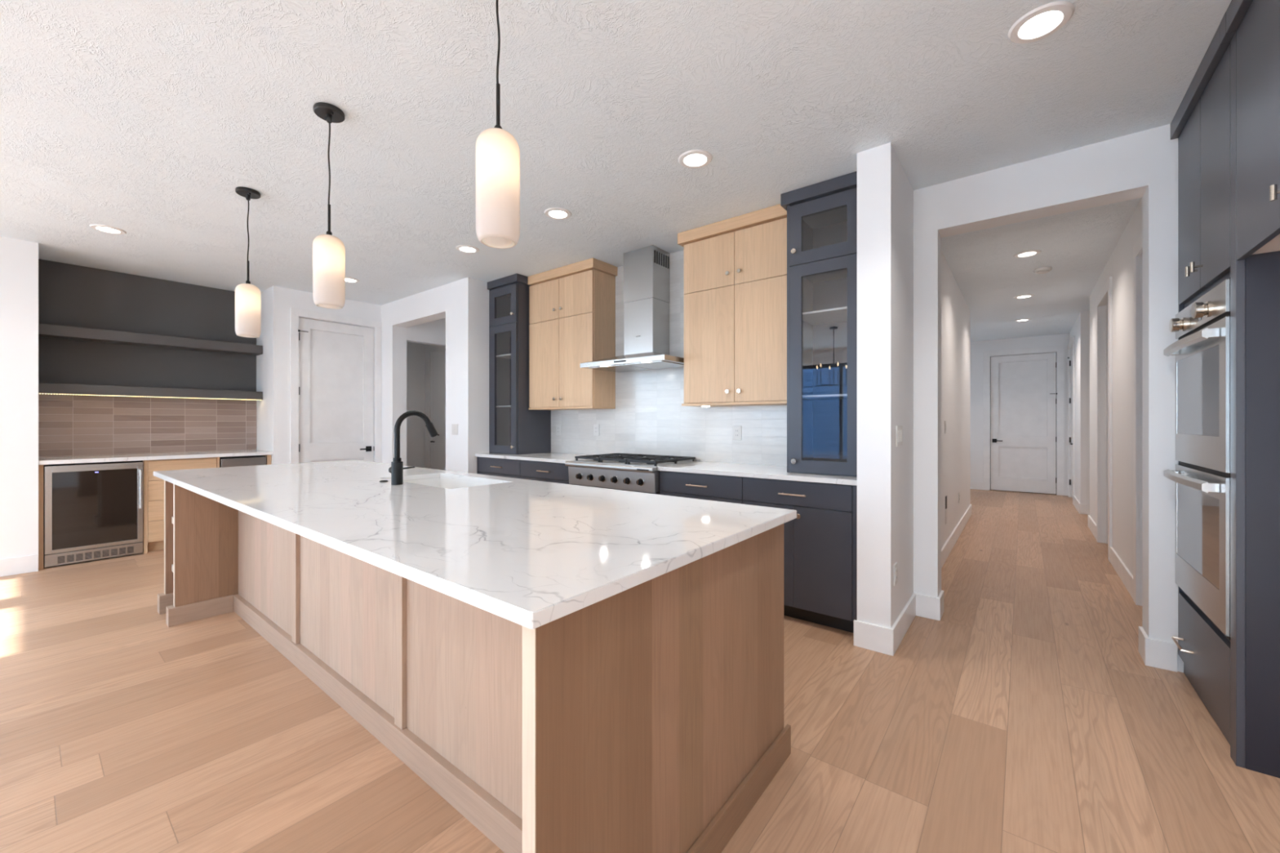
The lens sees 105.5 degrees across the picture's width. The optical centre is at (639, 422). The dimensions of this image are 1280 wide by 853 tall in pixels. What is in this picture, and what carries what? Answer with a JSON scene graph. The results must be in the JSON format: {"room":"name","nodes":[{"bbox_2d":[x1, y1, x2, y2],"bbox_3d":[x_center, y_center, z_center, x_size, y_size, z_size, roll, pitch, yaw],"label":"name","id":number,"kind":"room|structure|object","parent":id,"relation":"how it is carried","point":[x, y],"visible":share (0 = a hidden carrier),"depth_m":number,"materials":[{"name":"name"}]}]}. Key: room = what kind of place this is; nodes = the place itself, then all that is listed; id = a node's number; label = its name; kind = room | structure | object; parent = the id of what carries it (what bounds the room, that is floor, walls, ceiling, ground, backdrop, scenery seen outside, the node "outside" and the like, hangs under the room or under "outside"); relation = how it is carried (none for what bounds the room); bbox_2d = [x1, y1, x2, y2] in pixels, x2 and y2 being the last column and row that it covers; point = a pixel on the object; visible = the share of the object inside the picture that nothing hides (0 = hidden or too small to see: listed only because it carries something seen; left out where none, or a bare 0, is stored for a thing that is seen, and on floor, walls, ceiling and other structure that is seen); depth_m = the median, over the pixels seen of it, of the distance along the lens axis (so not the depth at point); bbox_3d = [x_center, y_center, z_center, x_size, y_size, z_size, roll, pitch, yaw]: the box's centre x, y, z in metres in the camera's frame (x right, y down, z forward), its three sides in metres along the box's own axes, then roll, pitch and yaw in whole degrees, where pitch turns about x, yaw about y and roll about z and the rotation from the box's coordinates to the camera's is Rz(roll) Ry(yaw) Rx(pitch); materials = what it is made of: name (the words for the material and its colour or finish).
{"room":"kitchen","nodes":[
{"label":"kitchen","id":0,"kind":"room"},
{"bbox_2d":[38,394,256,457],"bbox_3d":[-5.018,0.034,5.094,0.010,0.578,1.622,0,0,38],"label":"tile backsplash","id":1,"kind":"structure","parent":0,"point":[69,425],"depth_m":4.97,"materials":[{"name":"beige tile"}]},
{"bbox_2d":[0,235,381,559],"bbox_3d":[-5.780,-0.128,3.724,0.750,2.743,7.002,0,0,38],"label":"wall","id":2,"kind":"structure","parent":0,"point":[19,259],"depth_m":4.04,"materials":[{"name":"white paint"}]},
{"bbox_2d":[0,554,38,577],"bbox_3d":[-5.744,1.174,3.151,0.015,0.140,5.845,0,0,38],"label":"baseboard","id":3,"kind":"structure","parent":2,"relation":"attached to","point":[24,564],"depth_m":3.98,"materials":[{"name":"white wood"}]},
{"bbox_2d":[38,258,256,543],"bbox_3d":[-5.070,-0.128,5.135,0.120,2.743,1.624,0,0,38],"label":"wall niche","id":4,"kind":"object","parent":2,"relation":"in","point":[69,295],"visible":0.21,"depth_m":4.96,"materials":[{"name":"grey paint"}]},
{"bbox_2d":[38,323,262,355],"bbox_3d":[-4.921,-0.829,5.017,0.256,0.095,1.620,0,0,38],"label":"floating shelf","id":5,"kind":"object","parent":4,"relation":"attached to","point":[46,331],"visible":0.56,"depth_m":4.83,"materials":[{"name":"grey paint"}]},
{"bbox_2d":[38,382,262,399],"bbox_3d":[-4.921,-0.299,5.017,0.256,0.097,1.620,0,0,38],"label":"floating shelf","id":6,"kind":"object","parent":4,"relation":"attached to","point":[43,388],"visible":0.98,"depth_m":4.82,"materials":[{"name":"grey paint"}]},
{"bbox_2d":[297,317,373,462],"bbox_3d":[-3.640,0.021,5.858,0.105,2.442,0.840,0,0,38],"label":"door","id":7,"kind":"structure","parent":2,"relation":"in","point":[336,360],"depth_m":5.86,"materials":[{"name":"white paint"}]},
{"bbox_2d":[290,307,382,463],"bbox_3d":[-3.618,-0.020,5.849,0.018,2.528,0.985,0,0,38],"label":"trim","id":8,"kind":"structure","parent":2,"relation":"attached to","point":[295,313],"depth_m":5.61,"materials":[{"name":"white wood"}]},
{"bbox_2d":[0,0,1231,342],"bbox_3d":[-0.380,-1.559,4.690,11.600,0.120,15.700,0,0,38],"label":"ceiling","id":9,"kind":"structure","parent":0,"point":[144,119],"depth_m":2.39,"materials":[{"name":"white paint"}]},
{"bbox_2d":[89,223,126,234],"bbox_3d":[-4.126,-1.494,3.777,0.194,0.009,0.194,0,0,38],"label":"recessed light","id":10,"kind":"object","parent":9,"relation":"in","point":[106,228],"visible":1,"depth_m":3.77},
{"bbox_2d":[96,226,119,232],"bbox_3d":[-4.126,-1.496,3.777,0.128,0.002,0.128,0,0,38],"label":"diffuser","id":11,"kind":"object","parent":10,"relation":"attached to","point":[106,229],"depth_m":3.78,"materials":[{"name":"white plastic"}]},
{"bbox_2d":[235,186,261,337],"bbox_3d":[-2.542,-1.027,3.157,0.132,0.942,0.132,0,0,38],"label":"pendant lamp","id":12,"kind":"object","parent":9,"relation":"hanging from","point":[247,295],"visible":1,"depth_m":3.12,"materials":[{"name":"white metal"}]},
{"bbox_2d":[312,102,345,309],"bbox_3d":[-1.494,-1.027,2.340,0.132,0.942,0.132,0,0,38],"label":"pendant lamp","id":13,"kind":"object","parent":9,"relation":"hanging from","point":[328,250],"visible":1,"depth_m":2.29,"materials":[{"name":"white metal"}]},
{"bbox_2d":[345,276,359,282],"bbox_3d":[-3.056,-1.494,5.116,0.194,0.009,0.194,0,0,38],"label":"recessed light","id":14,"kind":"object","parent":9,"relation":"in","point":[347,279],"visible":0.68,"depth_m":5.13,"materials":[{"name":"white plastic"}]},
{"bbox_2d":[345,278,355,281],"bbox_3d":[-3.056,-1.496,5.116,0.128,0.002,0.128,0,0,38],"label":"diffuser","id":15,"kind":"object","parent":14,"relation":"attached to","point":[346,279],"depth_m":5.11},
{"bbox_2d":[455,244,479,253],"bbox_3d":[-1.489,-1.494,4.207,0.194,0.009,0.194,0,0,38],"label":"recessed light","id":16,"kind":"object","parent":9,"relation":"in","point":[464,248],"visible":1,"depth_m":4.19,"materials":[{"name":"white plastic"}]},
{"bbox_2d":[460,247,475,251],"bbox_3d":[-1.489,-1.496,4.207,0.128,0.002,0.128,0,0,38],"label":"diffuser","id":17,"kind":"object","parent":16,"relation":"attached to","point":[462,249],"depth_m":4.21,"materials":[{"name":"white plastic"}]},
{"bbox_2d":[475,0,519,248],"bbox_3d":[-0.439,-1.027,1.506,0.132,0.942,0.132,0,0,38],"label":"pendant lamp","id":18,"kind":"object","parent":9,"relation":"hanging from","point":[497,150],"visible":1,"depth_m":1.45,"materials":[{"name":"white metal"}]},
{"bbox_2d":[544,207,571,219],"bbox_3d":[-0.589,-1.494,3.490,0.194,0.009,0.194,0,0,38],"label":"recessed light","id":19,"kind":"object","parent":9,"relation":"in","point":[557,213],"visible":1,"depth_m":3.49,"materials":[{"name":"white plastic"}]},
{"bbox_2d":[549,210,566,217],"bbox_3d":[-0.589,-1.496,3.490,0.128,0.002,0.128,0,0,38],"label":"diffuser","id":20,"kind":"object","parent":19,"relation":"attached to","point":[552,213],"depth_m":3.49,"materials":[{"name":"white plastic"}]},
{"bbox_2d":[678,149,712,168],"bbox_3d":[0.314,-1.494,2.769,0.194,0.009,0.194,0,0,38],"label":"recessed light","id":21,"kind":"object","parent":9,"relation":"in","point":[694,158],"visible":1,"depth_m":2.76,"materials":[{"name":"white plastic"}]},
{"bbox_2d":[684,154,706,164],"bbox_3d":[0.314,-1.496,2.769,0.128,0.002,0.128,0,0,38],"label":"diffuser","id":22,"kind":"object","parent":21,"relation":"attached to","point":[689,159],"depth_m":2.77,"materials":[{"name":"white plastic"}]},
{"bbox_2d":[1014,318,1030,321],"bbox_3d":[5.603,-1.494,7.130,0.194,0.009,0.194,0,0,38],"label":"recessed light","id":23,"kind":"object","parent":9,"relation":"in","point":[1023,319],"visible":1,"depth_m":7.12,"materials":[{"name":"white plastic"}]},
{"bbox_2d":[1013,293,1034,298],"bbox_3d":[4.567,-1.494,5.789,0.194,0.009,0.194,0,0,38],"label":"recessed light","id":24,"kind":"object","parent":9,"relation":"in","point":[1021,296],"visible":1,"depth_m":5.78,"materials":[{"name":"white plastic"}]},
{"bbox_2d":[1013,249,1041,257],"bbox_3d":[3.440,-1.494,4.324,0.194,0.009,0.194,0,0,38],"label":"recessed light","id":25,"kind":"object","parent":9,"relation":"in","point":[1031,252],"visible":1,"depth_m":4.31,"materials":[{"name":"white plastic"}]},
{"bbox_2d":[1018,252,1035,256],"bbox_3d":[3.440,-1.496,4.324,0.128,0.002,0.128,0,0,38],"label":"diffuser","id":26,"kind":"object","parent":25,"relation":"attached to","point":[1020,254],"depth_m":4.33,"materials":[{"name":"white plastic"}]},
{"bbox_2d":[1008,0,1075,43],"bbox_3d":[1.502,-1.494,1.827,0.194,0.009,0.194,0,0,38],"label":"recessed light","id":27,"kind":"object","parent":9,"relation":"in","point":[1041,22],"visible":1,"depth_m":1.82,"materials":[{"name":"white plastic"}]},
{"bbox_2d":[1018,10,1062,36],"bbox_3d":[1.502,-1.496,1.827,0.128,0.002,0.128,0,0,38],"label":"diffuser","id":28,"kind":"object","parent":27,"relation":"attached to","point":[1042,23],"depth_m":1.82,"materials":[{"name":"white plastic"}]},
{"bbox_2d":[1034,266,1052,274],"bbox_3d":[3.929,-1.478,4.747,0.136,0.041,0.136,0,0,38],"label":"smoke detector","id":29,"kind":"object","parent":9,"relation":"attached to","point":[1040,270],"visible":1,"depth_m":4.71,"materials":[{"name":"white plastic"}]},
{"bbox_2d":[0,488,1279,852],"bbox_3d":[-0.334,1.294,4.749,11.600,0.100,15.550,0,0,38],"label":"floor","id":30,"kind":"structure","parent":0,"point":[1031,717],"depth_m":1.94,"materials":[{"name":"brown wood"}]},
{"bbox_2d":[38,464,43,569],"bbox_3d":[-5.285,0.802,4.289,0.550,0.884,0.027,0,0,38],"label":"gable","id":31,"kind":"object","parent":30,"relation":"on","point":[40,467],"visible":0.62,"depth_m":4.12,"materials":[{"name":"brown wood"}]},
{"bbox_2d":[43,460,142,567],"bbox_3d":[-5.064,0.802,4.514,0.598,0.873,0.592,0,0,38],"label":"wine fridge","id":32,"kind":"object","parent":30,"relation":"on","point":[92,511],"visible":0.99,"depth_m":4.33,"materials":[{"name":"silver metal"}]},
{"bbox_2d":[38,449,272,465],"bbox_3d":[-4.777,0.342,4.904,0.603,0.035,1.620,0,0,38],"label":"countertop","id":33,"kind":"structure","parent":32,"relation":"on","point":[131,457],"depth_m":4.67,"materials":[{"name":"white stone"}]},
{"bbox_2d":[142,457,219,553],"bbox_3d":[-4.735,0.802,4.987,0.550,0.883,0.554,0,0,38],"label":"base cabinet","id":34,"kind":"object","parent":30,"relation":"on","point":[153,486],"visible":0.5,"depth_m":4.68,"materials":[{"name":"brown wood"}]},
{"bbox_2d":[219,455,266,467],"bbox_3d":[-4.425,0.804,5.352,0.565,0.869,0.385,0,0,38],"label":"refrigerator","id":35,"kind":"object","parent":30,"relation":"on","point":[249,460],"visible":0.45,"depth_m":5.18,"materials":[{"name":"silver metal"}]},
{"bbox_2d":[265,454,271,464],"bbox_3d":[-4.303,0.802,5.535,0.550,0.884,0.038,0,0,38],"label":"gable","id":36,"kind":"object","parent":30,"relation":"on","point":[268,456],"visible":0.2,"depth_m":5.36,"materials":[{"name":"brown wood"}]},
{"bbox_2d":[157,480,791,852],"bbox_3d":[-1.300,0.799,2.509,3.777,0.889,1.235,0,0,38],"label":"kitchen island","id":37,"kind":"object","parent":30,"relation":"on","point":[647,717],"visible":0.8,"depth_m":1.49,"materials":[{"name":"brown wood"}]},
{"bbox_2d":[153,459,796,629],"bbox_3d":[-1.318,0.339,2.502,3.857,0.030,1.230,0,0,38],"label":"island countertop","id":38,"kind":"structure","parent":37,"relation":"on","point":[532,554],"depth_m":1.53,"materials":[{"name":"white stone"}]},
{"bbox_2d":[388,410,439,484],"bbox_3d":[-1.213,0.131,2.621,0.090,0.386,0.259,0,0,38],"label":"kitchen faucet","id":39,"kind":"object","parent":38,"relation":"on","point":[396,469],"visible":1,"depth_m":2.52,"materials":[{"name":"black metal"}]},
{"bbox_2d":[403,477,489,488],"bbox_3d":[-1.098,0.470,2.736,0.790,0.232,0.410,0,0,38],"label":"undermount sink","id":40,"kind":"object","parent":38,"relation":"in","point":[442,482],"visible":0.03,"depth_m":3.03,"materials":[{"name":"white"}]},
{"bbox_2d":[476,457,478,474],"bbox_3d":[-1.534,0.803,5.315,0.022,0.882,0.545,0,0,38],"label":"strip","id":41,"kind":"object","parent":30,"relation":"on","point":[477,457],"visible":0.14,"depth_m":5.10,"materials":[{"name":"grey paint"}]},
{"bbox_2d":[478,457,521,478],"bbox_3d":[-1.244,0.803,5.107,0.688,0.882,0.643,0,0,38],"label":"base cabinet","id":42,"kind":"object","parent":30,"relation":"on","point":[506,468],"visible":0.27,"depth_m":4.86,"materials":[{"name":"grey paint"}]},
{"bbox_2d":[520,460,574,484],"bbox_3d":[-0.687,0.803,4.669,0.727,0.882,0.643,0,0,38],"label":"base cabinet","id":43,"kind":"object","parent":30,"relation":"on","point":[557,473],"visible":0.22,"depth_m":4.44,"materials":[{"name":"grey paint"}]},
{"bbox_2d":[475,452,591,463],"bbox_3d":[-0.968,0.345,4.889,1.438,0.030,0.626,0,0,38],"label":"countertop","id":44,"kind":"structure","parent":43,"relation":"on","point":[552,457],"depth_m":4.76,"materials":[{"name":"white stone"}]},
{"bbox_2d":[487,273,551,454],"bbox_3d":[-1.291,-0.584,5.234,0.504,1.826,0.484,0,0,38],"label":"tall cabinet","id":45,"kind":"object","parent":44,"relation":"on","point":[513,428],"visible":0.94,"depth_m":5.12,"materials":[{"name":"grey paint"}]},
{"bbox_2d":[496,353,511,359],"bbox_3d":[-1.283,-0.708,5.270,0.428,0.012,0.394,0,0,38],"label":"glass shelf","id":46,"kind":"object","parent":45,"relation":"attached to","point":[498,356],"depth_m":5.25,"materials":[{"name":"clear glass"}]},
{"bbox_2d":[496,405,511,407],"bbox_3d":[-1.283,-0.168,5.270,0.428,0.012,0.394,0,0,38],"label":"glass shelf","id":47,"kind":"object","parent":45,"relation":"attached to","point":[496,406],"depth_m":5.17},
{"bbox_2d":[574,484,659,494],"bbox_3d":[-0.037,0.891,4.161,0.921,0.705,0.638,0,0,38],"label":"base cabinet","id":48,"kind":"object","parent":30,"relation":"on","point":[656,493],"visible":0.09,"depth_m":3.89,"materials":[{"name":"grey paint"}]},
{"bbox_2d":[659,471,743,503],"bbox_3d":[0.590,0.803,3.663,0.678,0.882,0.643,0,0,38],"label":"base cabinet","id":49,"kind":"object","parent":30,"relation":"on","point":[722,488],"visible":0.25,"depth_m":3.41,"materials":[{"name":"grey paint"}]},
{"bbox_2d":[742,476,853,632],"bbox_3d":[1.128,0.803,3.240,0.690,0.882,0.643,0,0,38],"label":"base cabinet","id":50,"kind":"object","parent":30,"relation":"on","point":[818,544],"visible":0.58,"depth_m":2.93,"materials":[{"name":"grey paint"}]},
{"bbox_2d":[657,461,857,485],"bbox_3d":[0.879,0.345,3.435,1.411,0.030,0.626,0,0,38],"label":"countertop","id":51,"kind":"structure","parent":50,"relation":"on","point":[747,470],"depth_m":3.30,"materials":[{"name":"white stone"}]},
{"bbox_2d":[564,453,700,493],"bbox_3d":[-0.063,0.411,4.127,0.926,0.234,0.692,0,0,38],"label":"gas rangetop","id":52,"kind":"object","parent":51,"relation":"on","point":[621,471],"visible":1,"depth_m":3.90,"materials":[{"name":"metal"}]},
{"bbox_2d":[780,171,857,476],"bbox_3d":[1.273,-0.584,3.216,0.521,1.826,0.484,0,0,38],"label":"tall cabinet","id":53,"kind":"object","parent":51,"relation":"on","point":[822,216],"visible":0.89,"depth_m":3.19,"materials":[{"name":"grey paint"}]},
{"bbox_2d":[802,306,847,324],"bbox_3d":[1.306,-0.708,3.232,0.445,0.012,0.394,0,0,38],"label":"glass shelf","id":54,"kind":"object","parent":53,"relation":"attached to","point":[837,316],"depth_m":3.25,"materials":[{"name":"clear glass"}]},
{"bbox_2d":[802,394,847,399],"bbox_3d":[1.306,-0.168,3.232,0.445,0.012,0.394,0,0,38],"label":"glass shelf","id":55,"kind":"object","parent":53,"relation":"attached to","point":[805,397],"depth_m":3.17,"materials":[{"name":"clear glass"}]},
{"bbox_2d":[853,485,857,622],"bbox_3d":[1.269,0.803,2.825,0.042,0.882,0.091,0,0,38],"label":"strip","id":56,"kind":"object","parent":30,"relation":"on","point":[855,487],"visible":0.25,"depth_m":2.79,"materials":[{"name":"grey paint"}]},
{"bbox_2d":[1170,23,1230,744],"bbox_3d":[2.695,-0.127,1.917,0.733,2.741,0.786,0,0,38],"label":"tall cabinet","id":57,"kind":"object","parent":30,"relation":"on","point":[1201,123],"visible":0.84,"depth_m":2.06,"materials":[{"name":"grey paint"}]},
{"bbox_2d":[1163,278,1230,640],"bbox_3d":[2.641,0.139,1.953,0.667,1.360,0.768,0,0,38],"label":"double wall oven","id":58,"kind":"object","parent":57,"relation":"in","point":[1202,477],"visible":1,"depth_m":2.02,"materials":[{"name":"silver metal"}]},
{"bbox_2d":[1220,11,1279,778],"bbox_3d":[2.438,-0.127,1.578,0.718,2.741,0.064,0,0,38],"label":"tall cabinet","id":59,"kind":"object","parent":30,"relation":"on","point":[1255,280],"visible":0.78,"depth_m":1.74,"materials":[{"name":"grey paint"}]},
{"bbox_2d":[381,142,913,628],"bbox_3d":[-1.239,-0.128,5.667,7.843,2.743,1.668,0,0,38],"label":"wall","id":60,"kind":"structure","parent":0,"point":[885,193],"depth_m":2.90,"materials":[{"name":"white paint"}]},
{"bbox_2d":[426,346,445,468],"bbox_3d":[-3.314,-0.029,8.198,1.050,2.545,0.018,0,0,38],"label":"trim","id":61,"kind":"structure","parent":60,"relation":"attached to","point":[436,348],"depth_m":8.47,"materials":[{"name":"white wood"}]},
{"bbox_2d":[451,423,457,435],"bbox_3d":[-1.969,0.077,5.174,0.118,0.115,0.009,0,0,38],"label":"light switch","id":62,"kind":"object","parent":60,"relation":"attached to","point":[454,426],"visible":1,"depth_m":5.17,"materials":[{"name":"white plastic"}]},
{"bbox_2d":[528,257,617,410],"bbox_3d":[-0.691,-0.813,4.851,0.937,1.368,0.344,0,0,38],"label":"upper cabinet","id":63,"kind":"object","parent":60,"relation":"attached to","point":[572,306],"visible":1,"depth_m":4.67,"materials":[{"name":"brown wood"}]},
{"bbox_2d":[580,244,684,372],"bbox_3d":[-0.009,-0.986,4.194,0.907,1.025,0.524,0,0,38],"label":"range hood","id":64,"kind":"object","parent":60,"relation":"attached to","point":[646,270],"visible":0.98,"depth_m":4.20,"materials":[{"name":"silver metal"}]},
{"bbox_2d":[551,249,786,466],"bbox_3d":[0.149,-0.570,4.419,3.775,1.857,0.012,0,0,38],"label":"tile backsplash","id":65,"kind":"structure","parent":60,"relation":"attached to","point":[649,416],"depth_m":4.31,"materials":[{"name":"white tile"}]},
{"bbox_2d":[555,424,560,435],"bbox_3d":[-0.872,0.083,5.209,0.072,0.115,0.008,0,0,38],"label":"wall outlet","id":66,"kind":"object","parent":65,"relation":"attached to","point":[557,426],"visible":1,"depth_m":5.21,"materials":[{"name":"white plastic"}]},
{"bbox_2d":[593,424,599,435],"bbox_3d":[-0.437,0.078,4.867,0.072,0.115,0.008,0,0,38],"label":"wall outlet","id":67,"kind":"object","parent":65,"relation":"attached to","point":[596,427],"visible":1,"depth_m":4.86,"materials":[{"name":"white plastic"}]},
{"bbox_2d":[733,426,741,439],"bbox_3d":[0.780,0.087,3.909,0.072,0.115,0.008,0,0,38],"label":"wall outlet","id":68,"kind":"object","parent":65,"relation":"attached to","point":[736,429],"visible":1,"depth_m":3.91,"materials":[{"name":"white plastic"}]},
{"bbox_2d":[734,428,738,437],"bbox_3d":[0.778,0.087,3.906,0.034,0.068,0.002,0,0,38],"label":"receptacle","id":69,"kind":"object","parent":68,"relation":"attached to","point":[736,430],"depth_m":3.91,"materials":[{"name":"grey plastic"}]},
{"bbox_2d":[677,204,786,406],"bbox_3d":[0.767,-0.813,3.703,0.931,1.368,0.344,0,0,38],"label":"upper cabinet","id":70,"kind":"object","parent":60,"relation":"attached to","point":[735,268],"visible":0.86,"depth_m":3.57,"materials":[{"name":"brown wood"}]},
{"bbox_2d":[893,562,897,586],"bbox_3d":[1.413,0.839,2.687,0.008,0.115,0.072,0,0,38],"label":"wall outlet","id":71,"kind":"object","parent":60,"relation":"attached to","point":[895,564],"visible":1,"depth_m":2.67,"materials":[{"name":"white plastic"}]},
{"bbox_2d":[895,567,897,581],"bbox_3d":[1.415,0.839,2.686,0.002,0.068,0.034,0,0,38],"label":"receptacle","id":72,"kind":"object","parent":71,"relation":"attached to","point":[895,567],"depth_m":2.69,"materials":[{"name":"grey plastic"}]},
{"bbox_2d":[896,426,902,446],"bbox_3d":[1.478,0.079,2.769,0.009,0.115,0.164,0,0,38],"label":"light switch","id":73,"kind":"object","parent":60,"relation":"attached to","point":[899,428],"visible":1,"depth_m":2.75,"materials":[{"name":"white plastic"}]},
{"bbox_2d":[853,593,915,656],"bbox_3d":[1.480,1.174,2.918,0.200,0.140,0.690,0,0,38],"label":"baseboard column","id":74,"kind":"structure","parent":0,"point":[877,638],"depth_m":2.67,"materials":[{"name":"white wood"}]},
{"bbox_2d":[941,250,970,548],"bbox_3d":[3.482,-0.128,6.670,1.660,2.743,7.310,0,0,38],"label":"wall","id":75,"kind":"structure","parent":0,"point":[955,311],"depth_m":5.06,"materials":[{"name":"white paint"}]},
{"bbox_2d":[944,421,946,433],"bbox_3d":[2.781,0.047,4.429,0.009,0.115,0.072,0,0,38],"label":"light switch","id":76,"kind":"object","parent":75,"relation":"attached to","point":[944,421],"visible":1,"depth_m":4.41,"materials":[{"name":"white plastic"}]},
{"bbox_2d":[945,509,946,524],"bbox_3d":[2.817,0.869,4.477,0.006,0.130,0.070,0,0,38],"label":"wall plate","id":77,"kind":"object","parent":75,"relation":"attached to","point":[946,509],"visible":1,"depth_m":4.46,"materials":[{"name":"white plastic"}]},
{"bbox_2d":[945,495,946,509],"bbox_3d":[2.817,0.738,4.477,0.006,0.115,0.070,0,0,38],"label":"wall plate","id":78,"kind":"object","parent":75,"relation":"attached to","point":[946,495],"visible":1,"depth_m":4.46,"materials":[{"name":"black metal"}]},
{"bbox_2d":[941,504,971,568],"bbox_3d":[2.566,1.174,5.397,1.555,0.140,4.175,0,0,38],"label":"baseboard","id":79,"kind":"structure","parent":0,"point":[951,541],"depth_m":4.93,"materials":[{"name":"white wood"}]},
{"bbox_2d":[970,333,1069,487],"bbox_3d":[6.956,-0.128,8.511,4.600,2.743,0.120,0,0,38],"label":"wall","id":80,"kind":"structure","parent":0,"point":[977,348],"depth_m":8.95,"materials":[{"name":"white paint"}]},
{"bbox_2d":[970,481,1068,496],"bbox_3d":[6.168,1.174,9.046,2.700,0.140,0.015,0,0,38],"label":"baseboard","id":81,"kind":"structure","parent":80,"relation":"attached to","point":[974,485],"depth_m":8.97,"materials":[{"name":"white wood"}]},
{"bbox_2d":[990,352,1057,494],"bbox_3d":[6.764,0.021,8.603,0.937,2.442,0.105,0,0,38],"label":"door","id":82,"kind":"structure","parent":80,"relation":"in","point":[1023,387],"depth_m":8.60,"materials":[{"name":"white paint"}]},
{"bbox_2d":[983,345,1064,495],"bbox_3d":[6.746,-0.029,8.589,1.124,2.547,0.018,0,0,38],"label":"trim","id":83,"kind":"structure","parent":80,"relation":"attached to","point":[1060,349],"depth_m":8.35,"materials":[{"name":"white wood"}]},
{"bbox_2d":[913,124,1183,672],"bbox_3d":[3.032,-0.128,2.264,3.077,2.743,0.172,0,0,38],"label":"wall header","id":84,"kind":"structure","parent":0,"point":[1144,164],"depth_m":2.63,"materials":[{"name":"white paint"}]},
{"bbox_2d":[913,590,1177,671],"bbox_3d":[2.274,1.174,2.851,1.160,0.140,0.187,0,0,38],"label":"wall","id":85,"kind":"structure","parent":84,"relation":"attached to","point":[1163,655],"depth_m":2.48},
{"bbox_2d":[1069,197,1142,605],"bbox_3d":[5.804,-0.128,4.842,1.910,2.743,7.310,0,0,38],"label":"wall","id":86,"kind":"structure","parent":0,"point":[1119,265],"depth_m":4.12,"materials":[{"name":"white paint"}]},
{"bbox_2d":[1067,348,1072,497],"bbox_3d":[6.881,0.021,7.731,0.105,2.442,0.862,0,0,38],"label":"door","id":87,"kind":"structure","parent":86,"relation":"in","point":[1071,361],"depth_m":8.04,"materials":[{"name":"white paint"}]},
{"bbox_2d":[1068,335,1075,504],"bbox_3d":[6.859,-0.029,7.740,0.018,2.547,1.050,0,0,38],"label":"trim","id":88,"kind":"structure","parent":86,"relation":"attached to","point":[1072,343],"depth_m":7.36,"materials":[{"name":"white wood"}]},
{"bbox_2d":[1073,495,1133,598],"bbox_3d":[5.298,1.174,5.117,0.805,0.140,5.005,0,0,38],"label":"baseboard","id":89,"kind":"structure","parent":86,"relation":"attached to","point":[1124,574],"depth_m":4.10,"materials":[{"name":"white wood"}]},
{"bbox_2d":[1096,275,1112,562],"bbox_3d":[4.489,-0.026,4.713,0.018,2.540,1.010,0,0,38],"label":"trim","id":90,"kind":"structure","parent":86,"relation":"attached to","point":[1107,289],"depth_m":4.39,"materials":[{"name":"white wood"}]},
{"bbox_2d":[1105,305,1107,543],"bbox_3d":[4.542,0.024,4.668,0.118,2.440,0.814,0,0,38],"label":"trim","id":91,"kind":"structure","parent":86,"relation":"attached to","point":[1106,306],"depth_m":4.98,"materials":[{"name":"white wood"}]},
{"bbox_2d":[1133,232,1142,605],"bbox_3d":[3.125,0.009,2.981,0.018,2.470,1.030,0,0,38],"label":"trim","id":92,"kind":"structure","parent":86,"relation":"attached to","point":[1137,247],"depth_m":3.31,"materials":[{"name":"white wood"}]},
{"bbox_3d":[0.889,-0.127,-1.070,0.120,2.743,7.718,0,0,38],"label":"wall","id":93,"kind":"structure","parent":0,"visible":0},
{"bbox_2d":[1226,0,1279,260],"bbox_3d":[2.106,-1.040,1.166,0.730,0.913,0.993,0,0,38],"label":"upper cabinet","id":94,"kind":"object","parent":93,"relation":"attached to","point":[1257,22],"visible":1,"depth_m":1.61,"materials":[{"name":"grey wood"}]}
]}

